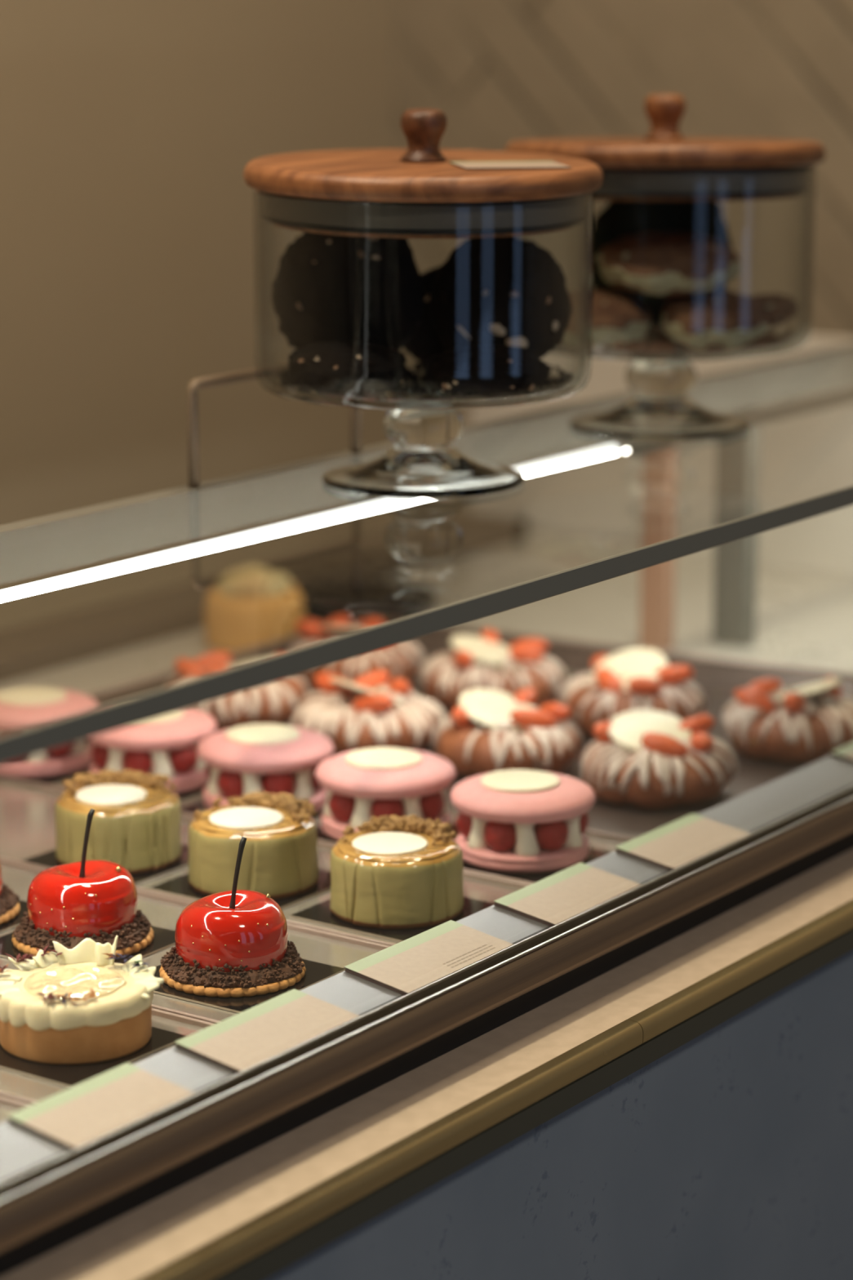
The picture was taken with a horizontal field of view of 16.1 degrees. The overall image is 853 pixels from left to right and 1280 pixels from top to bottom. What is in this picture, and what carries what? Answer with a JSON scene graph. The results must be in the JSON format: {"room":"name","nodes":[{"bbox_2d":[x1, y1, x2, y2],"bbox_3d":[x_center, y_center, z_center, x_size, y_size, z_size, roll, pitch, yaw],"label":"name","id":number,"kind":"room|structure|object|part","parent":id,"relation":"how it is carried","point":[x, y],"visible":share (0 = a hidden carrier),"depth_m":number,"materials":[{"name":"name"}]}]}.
{"room":"food shop","nodes":[
{"label":"food shop","id":0,"kind":"room"},
{"bbox_2d":[0,0,395,630],"bbox_3d":[-1.603,-0.282,1.164,0.100,2.950,5.320,9,15,34],"label":"wall","id":1,"kind":"structure","parent":0,"point":[130,130],"depth_m":3.00,"materials":[{"name":"beige paint"}]},
{"bbox_2d":[393,0,852,529],"bbox_3d":[2.020,-0.448,1.915,5.150,2.950,0.100,9,15,34],"label":"wall","id":2,"kind":"structure","parent":0,"point":[500,73],"depth_m":3.10,"materials":[{"name":"paint"}]},
{"bbox_3d":[0.464,1.519,0.077,5.150,0.100,5.520,9,15,34],"label":"floor","id":3,"kind":"structure","parent":0,"visible":0},
{"bbox_2d":[0,848,852,1279],"bbox_3d":[-0.375,0.640,1.704,0.834,0.915,2.770,9,15,34],"label":"countertop","id":4,"kind":"structure","parent":3,"relation":"on","point":[683,1110],"depth_m":1.58,"materials":[{"name":"beige paint"}]},
{"bbox_2d":[0,332,852,1276],"bbox_3d":[-0.406,0.081,1.566,0.789,0.235,2.710,9,15,34],"label":"display case","id":5,"kind":"object","parent":4,"relation":"on","point":[740,546],"visible":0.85,"depth_m":1.87,"materials":[{"name":"clear glass"}]},
{"bbox_2d":[0,1096,31,1123],"bbox_3d":[-0.400,0.202,1.477,0.497,0.004,0.129,9,15,34],"label":"steel tray","id":6,"kind":"object","parent":5,"relation":"on","point":[8,1106],"visible":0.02,"depth_m":1.41,"materials":[{"name":"silver metal"}]},
{"bbox_2d":[7,1062,194,1151],"bbox_3d":[-0.145,0.209,1.353,0.040,0.008,0.081,9,15,34],"label":"price card","id":7,"kind":"object","parent":5,"relation":"on","point":[75,1117],"visible":1,"depth_m":1.35,"materials":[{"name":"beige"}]},
{"bbox_2d":[0,1008,214,1104],"bbox_3d":[-0.323,0.178,1.584,0.497,0.004,0.133,9,15,34],"label":"steel tray","id":8,"kind":"object","parent":5,"relation":"on","point":[13,1086],"visible":0.02,"depth_m":1.45,"materials":[{"name":"silver metal"}]},
{"bbox_2d":[0,1026,186,1088],"bbox_3d":[-0.178,0.199,1.490,0.085,0.001,0.085,9,15,35],"label":"cake board","id":9,"kind":"object","parent":8,"relation":"on","point":[69,1076],"visible":0.33,"depth_m":1.46,"materials":[{"name":"black"}]},
{"bbox_2d":[0,935,164,1064],"bbox_3d":[-0.176,0.176,1.493,0.085,0.043,0.079,9,15,34],"label":"tart","id":10,"kind":"object","parent":9,"relation":"on","point":[62,1005],"visible":1,"depth_m":1.47,"materials":[{"name":"beige food"}]},
{"bbox_2d":[0,859,390,1023],"bbox_3d":[-0.241,0.153,1.698,0.497,0.004,0.149,9,15,34],"label":"steel tray","id":11,"kind":"object","parent":5,"relation":"on","point":[162,911],"visible":0.02,"depth_m":1.65,"materials":[{"name":"silver metal"}]},
{"bbox_2d":[0,899,27,932],"bbox_3d":[-0.266,0.154,1.693,0.085,0.001,0.085,9,15,34],"label":"cake board","id":12,"kind":"object","parent":11,"relation":"on","point":[12,923],"visible":0.25,"depth_m":1.68,"materials":[{"name":"black"}]},
{"bbox_2d":[0,864,20,924],"bbox_3d":[-0.267,0.117,1.686,0.077,0.075,0.077,0,12,0],"label":"cake","id":13,"kind":"object","parent":12,"relation":"on","point":[10,907],"visible":1,"depth_m":1.69,"materials":[{"name":"red food"}]},
{"bbox_2d":[0,925,175,964],"bbox_3d":[-0.187,0.165,1.646,0.085,0.001,0.085,8,15,34],"label":"cake board","id":14,"kind":"object","parent":11,"relation":"on","point":[163,938],"visible":0.08,"depth_m":1.64,"materials":[{"name":"black"}]},
{"bbox_2d":[11,808,154,957],"bbox_3d":[-0.187,0.127,1.639,0.077,0.075,0.077,-7,14,-30],"label":"cake","id":15,"kind":"object","parent":14,"relation":"on","point":[69,904],"visible":0.91,"depth_m":1.62,"materials":[{"name":"red food"}]},
{"bbox_3d":[-0.184,0.110,1.635,0.010,0.040,0.004,3,13,15],"label":"stem","id":16,"kind":"part","parent":15,"relation":"part of","materials":[{"name":"black food"}]},
{"bbox_2d":[153,959,345,1013],"bbox_3d":[-0.102,0.177,1.591,0.085,0.001,0.085,8,15,34],"label":"cake board","id":17,"kind":"object","parent":11,"relation":"on","point":[315,972],"visible":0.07,"depth_m":1.56,"materials":[{"name":"black"}]},
{"bbox_2d":[159,836,306,997],"bbox_3d":[-0.102,0.140,1.584,0.077,0.075,0.077,-8,15,-33],"label":"cake","id":18,"kind":"object","parent":17,"relation":"on","point":[234,943],"visible":1,"depth_m":1.56,"materials":[{"name":"red food"}]},
{"bbox_3d":[-0.099,0.122,1.581,0.010,0.040,0.004,-2,13,-8],"label":"stem","id":19,"kind":"part","parent":18,"relation":"part of","materials":[{"name":"black food"}]},
{"bbox_2d":[204,564,304,651],"bbox_3d":[-0.134,-0.029,2.383,0.079,0.065,0.079,3,13,15],"label":"pastry","id":20,"kind":"object","parent":5,"relation":"on","point":[254,605],"visible":0.83,"depth_m":2.35,"materials":[{"name":"food"}]},
{"bbox_3d":[-0.705,0.129,1.776,0.074,0.018,2.685,9,15,34],"label":"sill","id":21,"kind":"part","parent":5,"relation":"part of","materials":[{"name":"brown"}]},
{"bbox_2d":[0,777,530,946],"bbox_3d":[-0.158,0.128,1.814,0.497,0.004,0.136,9,15,34],"label":"steel tray","id":22,"kind":"object","parent":5,"relation":"on","point":[27,816],"visible":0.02,"depth_m":1.83,"materials":[{"name":"silver metal"}]},
{"bbox_2d":[21,844,188,884],"bbox_3d":[-0.184,0.130,1.802,0.085,0.001,0.085,9,15,35],"label":"cake board","id":23,"kind":"object","parent":22,"relation":"on","point":[48,859],"visible":0.21,"depth_m":1.79,"materials":[{"name":"black"}]},
{"bbox_2d":[54,768,181,874],"bbox_3d":[-0.184,0.106,1.797,0.075,0.047,0.075,9,15,34],"label":"cake","id":24,"kind":"object","parent":23,"relation":"on","point":[135,825],"visible":0.97,"depth_m":1.77,"materials":[{"name":"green food"}]},
{"bbox_2d":[148,869,331,908],"bbox_3d":[-0.101,0.141,1.753,0.085,0.001,0.085,9,15,34],"label":"cake board","id":25,"kind":"object","parent":22,"relation":"on","point":[180,886],"visible":0.21,"depth_m":1.74,"materials":[{"name":"black"}]},
{"bbox_2d":[188,791,318,899],"bbox_3d":[-0.100,0.117,1.748,0.075,0.047,0.075,9,15,34],"label":"cake","id":26,"kind":"object","parent":25,"relation":"on","point":[279,859],"visible":0.98,"depth_m":1.72,"materials":[{"name":"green food"}]},
{"bbox_2d":[289,897,494,942],"bbox_3d":[-0.017,0.152,1.701,0.085,0.001,0.085,9,15,35],"label":"cake board","id":27,"kind":"object","parent":22,"relation":"on","point":[319,913],"visible":0.21,"depth_m":1.68,"materials":[{"name":"black"}]},
{"bbox_2d":[330,813,463,928],"bbox_3d":[-0.017,0.129,1.697,0.076,0.047,0.075,9,15,34],"label":"cake","id":28,"kind":"object","parent":27,"relation":"on","point":[396,872],"visible":1,"depth_m":1.67,"materials":[{"name":"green food"}]},
{"bbox_2d":[174,988,359,1073],"bbox_3d":[-0.076,0.187,1.449,0.040,0.008,0.093,9,15,34],"label":"price card","id":29,"kind":"object","parent":5,"relation":"on","point":[251,1037],"visible":1,"depth_m":1.45,"materials":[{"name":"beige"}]},
{"bbox_2d":[186,362,360,488],"bbox_3d":[-0.092,-0.138,1.867,0.007,0.065,0.170,9,15,34],"label":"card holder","id":30,"kind":"object","parent":5,"relation":"on","point":[196,384],"visible":0.66,"depth_m":1.80,"materials":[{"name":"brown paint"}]},
{"bbox_2d":[0,741,634,884],"bbox_3d":[-0.085,0.105,1.915,0.497,0.004,0.114,9,15,34],"label":"steel tray","id":31,"kind":"object","parent":5,"relation":"on","point":[597,840],"visible":0.02,"depth_m":1.85,"materials":[{"name":"silver metal"}]},
{"bbox_2d":[0,762,93,791],"bbox_3d":[-0.262,0.084,2.011,0.085,0.001,0.085,9,15,34],"label":"cake board","id":32,"kind":"object","parent":31,"relation":"on","point":[52,780],"visible":0.2,"depth_m":1.98,"materials":[{"name":"black"}]},
{"bbox_2d":[0,686,98,777],"bbox_3d":[-0.261,0.059,2.007,0.086,0.049,0.086,-4,13,-19],"label":"macaron","id":33,"kind":"object","parent":32,"relation":"on","point":[20,708],"visible":0.7,"depth_m":1.98,"materials":[{"name":"pink food"}]},
{"bbox_2d":[61,782,208,802],"bbox_3d":[-0.180,0.094,1.966,0.085,0.001,0.085,9,15,34],"label":"cake board","id":34,"kind":"object","parent":31,"relation":"on","point":[183,797],"visible":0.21,"depth_m":1.94,"materials":[{"name":"black"}]},
{"bbox_2d":[88,707,217,794],"bbox_3d":[-0.179,0.069,1.962,0.086,0.049,0.086,0,12,1],"label":"macaron","id":35,"kind":"object","parent":34,"relation":"on","point":[167,744],"visible":0.52,"depth_m":1.93,"materials":[{"name":"pink food"}]},
{"bbox_2d":[180,800,324,820],"bbox_3d":[-0.102,0.106,1.911,0.085,0.001,0.085,9,15,34],"label":"cake board","id":36,"kind":"object","parent":31,"relation":"on","point":[199,806],"visible":0.07,"depth_m":1.91,"materials":[{"name":"black"}]},
{"bbox_2d":[196,723,333,812],"bbox_3d":[-0.101,0.082,1.907,0.086,0.049,0.086,0,12,1],"label":"macaron","id":37,"kind":"object","parent":36,"relation":"on","point":[240,761],"visible":0.83,"depth_m":1.88,"materials":[{"name":"pink food"}]},
{"bbox_2d":[315,822,460,842],"bbox_3d":[-0.026,0.119,1.853,0.085,0.001,0.085,9,15,34],"label":"cake board","id":38,"kind":"object","parent":31,"relation":"on","point":[321,835],"visible":0.02,"depth_m":1.85,"materials":[{"name":"black"}]},
{"bbox_2d":[315,746,456,840],"bbox_3d":[-0.025,0.094,1.850,0.086,0.049,0.086,-4,13,-19],"label":"macaron","id":39,"kind":"object","parent":38,"relation":"on","point":[360,784],"visible":0.88,"depth_m":1.82,"materials":[{"name":"pink food"}]},
{"bbox_2d":[462,847,612,882],"bbox_3d":[0.056,0.131,1.801,0.085,0.001,0.085,9,15,34],"label":"cake board","id":40,"kind":"object","parent":31,"relation":"on","point":[593,854],"visible":0.07,"depth_m":1.77,"materials":[{"name":"black"}]},
{"bbox_2d":[450,768,595,873],"bbox_3d":[0.057,0.106,1.798,0.086,0.049,0.086,-4,13,-19],"label":"macaron","id":41,"kind":"object","parent":40,"relation":"on","point":[515,820],"visible":0.99,"depth_m":1.77,"materials":[{"name":"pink food"}]},
{"bbox_2d":[297,580,438,618],"bbox_3d":[-0.052,-0.031,2.513,0.124,0.013,0.124,9,15,34],"label":"round plate","id":42,"kind":"object","parent":5,"relation":"on","point":[353,598],"visible":0.86,"depth_m":2.54,"materials":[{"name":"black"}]},
{"bbox_2d":[243,108,603,498],"bbox_3d":[-0.002,-0.204,1.799,0.212,0.222,0.212,-3,13,-14],"label":"glass jar","id":43,"kind":"object","parent":5,"relation":"on","point":[413,192],"visible":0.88,"depth_m":1.74,"materials":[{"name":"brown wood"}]},
{"bbox_2d":[286,339,408,395],"bbox_3d":[-0.046,-0.159,1.762,0.072,0.029,0.070,-4,13,-17],"label":"cookie","id":44,"kind":"object","parent":43,"relation":"in","point":[343,366],"visible":0.99,"depth_m":1.74,"materials":[{"name":"black food"}]},
{"bbox_2d":[271,231,425,351],"bbox_3d":[-0.046,-0.207,1.819,0.092,0.095,0.042,-2,13,-10],"label":"cookie","id":45,"kind":"object","parent":43,"relation":"in","point":[326,287],"visible":0.66,"depth_m":1.80,"materials":[{"name":"black food"}]},
{"bbox_3d":[-0.002,-0.275,1.783,0.212,0.015,0.212,10,16,34],"label":"lid","id":46,"kind":"part","parent":43,"relation":"part of","materials":[{"name":"brown wood"}]},
{"bbox_2d":[252,188,594,409],"bbox_3d":[-0.002,-0.208,1.798,0.202,0.119,0.202,9,15,34],"label":"bowl","id":47,"kind":"object","parent":43,"relation":"on","point":[387,213],"depth_m":1.71,"materials":[{"name":"clear glass"}]},
{"bbox_3d":[-0.002,-0.297,1.778,0.028,0.030,0.028,10,16,34],"label":"knob","id":48,"kind":"part","parent":43,"relation":"part of","materials":[{"name":"brown wood"}]},
{"bbox_2d":[403,266,445,363],"bbox_3d":[0.009,-0.200,1.871,0.063,0.063,0.026,0,12,1],"label":"cookie","id":49,"kind":"object","parent":43,"relation":"in","point":[424,343],"visible":0.22,"depth_m":1.86,"materials":[{"name":"black food"}]},
{"bbox_2d":[276,361,573,400],"bbox_3d":[-0.004,-0.157,1.808,0.174,0.010,0.175,9,15,34],"label":"crumbs","id":50,"kind":"object","parent":43,"relation":"in","point":[422,393],"visible":0.22,"depth_m":1.77,"materials":[{"name":"black food"}]},
{"bbox_2d":[423,344,549,397],"bbox_3d":[0.034,-0.157,1.758,0.071,0.027,0.070,-2,13,-10],"label":"cookie","id":51,"kind":"object","parent":43,"relation":"in","point":[486,371],"visible":0.98,"depth_m":1.74,"materials":[{"name":"black food"}]},
{"bbox_2d":[428,236,573,359],"bbox_3d":[0.044,-0.202,1.817,0.087,0.087,0.045,3,13,13],"label":"cookie","id":52,"kind":"object","parent":43,"relation":"in","point":[505,291],"visible":0.84,"depth_m":1.80,"materials":[{"name":"black food"}]},
{"bbox_2d":[448,160,571,168],"bbox_3d":[0.048,-0.275,1.752,0.062,0.001,0.046,-2,13,-12],"label":"name card","id":53,"kind":"object","parent":43,"relation":"on","point":[503,164],"visible":1,"depth_m":1.75,"materials":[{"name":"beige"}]},
{"bbox_3d":[-0.220,0.000,1.415,0.310,0.010,2.710,9,15,34],"label":"pane","id":54,"kind":"part","parent":5,"relation":"part of","materials":[{"name":"clear glass"}]},
{"bbox_3d":[-0.119,0.208,1.389,0.044,0.018,2.710,9,15,34],"label":"ticket rail","id":55,"kind":"part","parent":5,"relation":"part of","materials":[{"name":"silver metal"}]},
{"bbox_3d":[-0.356,-0.010,1.510,0.022,0.029,2.710,9,15,34],"label":"rail","id":56,"kind":"part","parent":5,"relation":"part of","materials":[{"name":"grey"}]},
{"bbox_2d":[343,920,513,995],"bbox_3d":[0.002,0.163,1.558,0.040,0.008,0.095,9,15,34],"label":"price card","id":57,"kind":"object","parent":5,"relation":"on","point":[411,964],"visible":1,"depth_m":1.55,"materials":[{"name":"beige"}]},
{"bbox_2d":[85,615,852,838],"bbox_3d":[0.068,0.048,2.135,0.519,0.020,0.421,9,15,34],"label":"baking tray","id":58,"kind":"object","parent":5,"relation":"on","point":[712,675],"visible":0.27,"depth_m":2.21,"materials":[{"name":"grey metal"}]},
{"bbox_2d":[148,651,309,733],"bbox_3d":[-0.136,0.033,2.129,0.106,0.049,0.101,-7,14,-29],"label":"bundt cake","id":59,"kind":"object","parent":58,"relation":"on","point":[277,702],"visible":0.52,"depth_m":2.10,"materials":[{"name":"beige food"}]},
{"bbox_2d":[289,614,423,692],"bbox_3d":[-0.055,0.008,2.241,0.104,0.050,0.100,-5,13,-21],"label":"bundt cake","id":60,"kind":"object","parent":58,"relation":"on","point":[404,660],"visible":0.48,"depth_m":2.22,"materials":[{"name":"beige food"}]},
{"bbox_2d":[290,670,445,755],"bbox_3d":[-0.041,0.048,2.058,0.105,0.052,0.102,5,13,21],"label":"bundt cake","id":61,"kind":"object","parent":58,"relation":"on","point":[367,712],"visible":0.94,"depth_m":2.02,"materials":[{"name":"beige food"}]},
{"bbox_2d":[417,628,567,711],"bbox_3d":[0.048,0.022,2.179,0.106,0.049,0.100,-1,12,-4],"label":"bundt cake","id":62,"kind":"object","parent":58,"relation":"on","point":[482,662],"visible":0.87,"depth_m":2.15,"materials":[{"name":"beige food"}]},
{"bbox_2d":[431,687,582,777],"bbox_3d":[0.054,0.061,2.003,0.099,0.050,0.106,-4,13,-16],"label":"bundt cake","id":63,"kind":"object","parent":58,"relation":"on","point":[490,731],"visible":0.97,"depth_m":1.97,"materials":[{"name":"beige food"}]},
{"bbox_2d":[557,648,706,737],"bbox_3d":[0.145,0.037,2.107,0.101,0.052,0.109,-11,17,-42],"label":"bundt cake","id":64,"kind":"object","parent":58,"relation":"on","point":[624,681],"visible":0.88,"depth_m":2.09,"materials":[{"name":"beige food"}]},
{"bbox_2d":[580,709,755,809],"bbox_3d":[0.152,0.075,1.940,0.105,0.049,0.106,9,15,34],"label":"bundt cake","id":65,"kind":"object","parent":58,"relation":"on","point":[649,759],"visible":1,"depth_m":1.91,"materials":[{"name":"beige food"}]},
{"bbox_2d":[715,675,852,764],"bbox_3d":[0.248,0.051,2.049,0.104,0.050,0.106,2,13,9],"label":"bundt cake","id":66,"kind":"object","parent":58,"relation":"on","point":[803,724],"visible":0.98,"depth_m":2.02,"materials":[{"name":"beige food"}]},
{"bbox_2d":[493,862,641,926],"bbox_3d":[0.078,0.140,1.664,0.040,0.008,0.089,9,15,34],"label":"price card","id":67,"kind":"object","parent":5,"relation":"on","point":[555,899],"visible":1,"depth_m":1.66,"materials":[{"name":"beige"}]},
{"bbox_3d":[0.181,-0.084,2.350,0.024,0.186,0.016,9,15,34],"label":"post","id":68,"kind":"part","parent":5,"relation":"part of","materials":[{"name":"orange metal"}]},
{"bbox_3d":[0.354,-0.161,2.648,0.752,0.208,0.018,9,15,34],"label":"panel","id":69,"kind":"part","parent":5,"relation":"part of","materials":[{"name":"clear glass"}]},
{"bbox_2d":[504,93,826,440],"bbox_3d":[0.158,-0.252,2.017,0.212,0.222,0.212,-1,13,-6],"label":"glass jar","id":70,"kind":"object","parent":5,"relation":"on","point":[664,165],"visible":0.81,"depth_m":1.96,"materials":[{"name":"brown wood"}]},
{"bbox_2d":[561,288,652,349],"bbox_3d":[0.112,-0.211,1.983,0.068,0.035,0.069,-5,13,-21],"label":"cookie","id":71,"kind":"object","parent":70,"relation":"in","point":[618,316],"visible":0.75,"depth_m":1.96,"materials":[{"name":"beige food"}]},
{"bbox_2d":[582,200,732,326],"bbox_3d":[0.158,-0.264,2.058,0.102,0.101,0.044,0,12,0],"label":"cookie","id":72,"kind":"object","parent":70,"relation":"in","point":[618,220],"visible":0.38,"depth_m":2.04,"materials":[{"name":"black food"}]},
{"bbox_3d":[0.158,-0.345,1.997,0.028,0.030,0.028,7,13,34],"label":"knob","id":73,"kind":"part","parent":70,"relation":"part of","materials":[{"name":"brown wood"}]},
{"bbox_3d":[0.158,-0.323,2.001,0.212,0.015,0.212,7,13,34],"label":"lid","id":74,"kind":"part","parent":70,"relation":"part of","materials":[{"name":"brown wood"}]},
{"bbox_2d":[562,326,793,353],"bbox_3d":[0.159,-0.206,2.026,0.176,0.011,0.173,9,15,34],"label":"crumbs","id":75,"kind":"object","parent":70,"relation":"in","point":[643,343],"visible":0.26,"depth_m":1.98,"materials":[{"name":"brown food"}]},
{"bbox_2d":[661,289,769,351],"bbox_3d":[0.188,-0.209,1.974,0.071,0.036,0.068,-6,14,-26],"label":"cookie","id":76,"kind":"object","parent":70,"relation":"in","point":[704,322],"visible":0.95,"depth_m":1.95,"materials":[{"name":"beige food"}]},
{"bbox_2d":[595,231,741,295],"bbox_3d":[0.159,-0.247,1.986,0.095,0.038,0.091,0,12,1],"label":"cookie","id":77,"kind":"object","parent":76,"relation":"on","point":[668,263],"visible":1,"depth_m":1.96,"materials":[{"name":"beige food"}]},
{"bbox_2d":[751,293,798,329],"bbox_3d":[0.220,-0.219,2.038,0.060,0.028,0.061,-6,14,-26],"label":"cookie","id":78,"kind":"object","parent":70,"relation":"in","point":[780,308],"visible":0.45,"depth_m":2.02,"materials":[{"name":"beige food"}]},
{"bbox_2d":[614,813,751,871],"bbox_3d":[0.150,0.118,1.764,0.040,0.008,0.088,9,15,34],"label":"price card","id":79,"kind":"object","parent":5,"relation":"on","point":[672,846],"visible":1,"depth_m":1.76,"materials":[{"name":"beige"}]},
{"bbox_3d":[0.244,-0.090,2.375,0.030,0.186,0.020,9,15,34],"label":"post","id":80,"kind":"part","parent":5,"relation":"part of","materials":[{"name":"grey"}]},
{"bbox_2d":[831,742,852,762],"bbox_3d":[0.304,0.070,1.978,0.040,0.008,0.092,9,15,34],"label":"price card","id":81,"kind":"object","parent":5,"relation":"on","point":[846,753],"visible":1,"depth_m":1.95,"materials":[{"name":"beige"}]},
{"bbox_3d":[-0.379,0.649,1.710,0.824,0.895,2.770,9,15,34],"label":"panel","id":82,"kind":"part","parent":4,"relation":"part of","materials":[{"name":"blue paint"}]}
]}

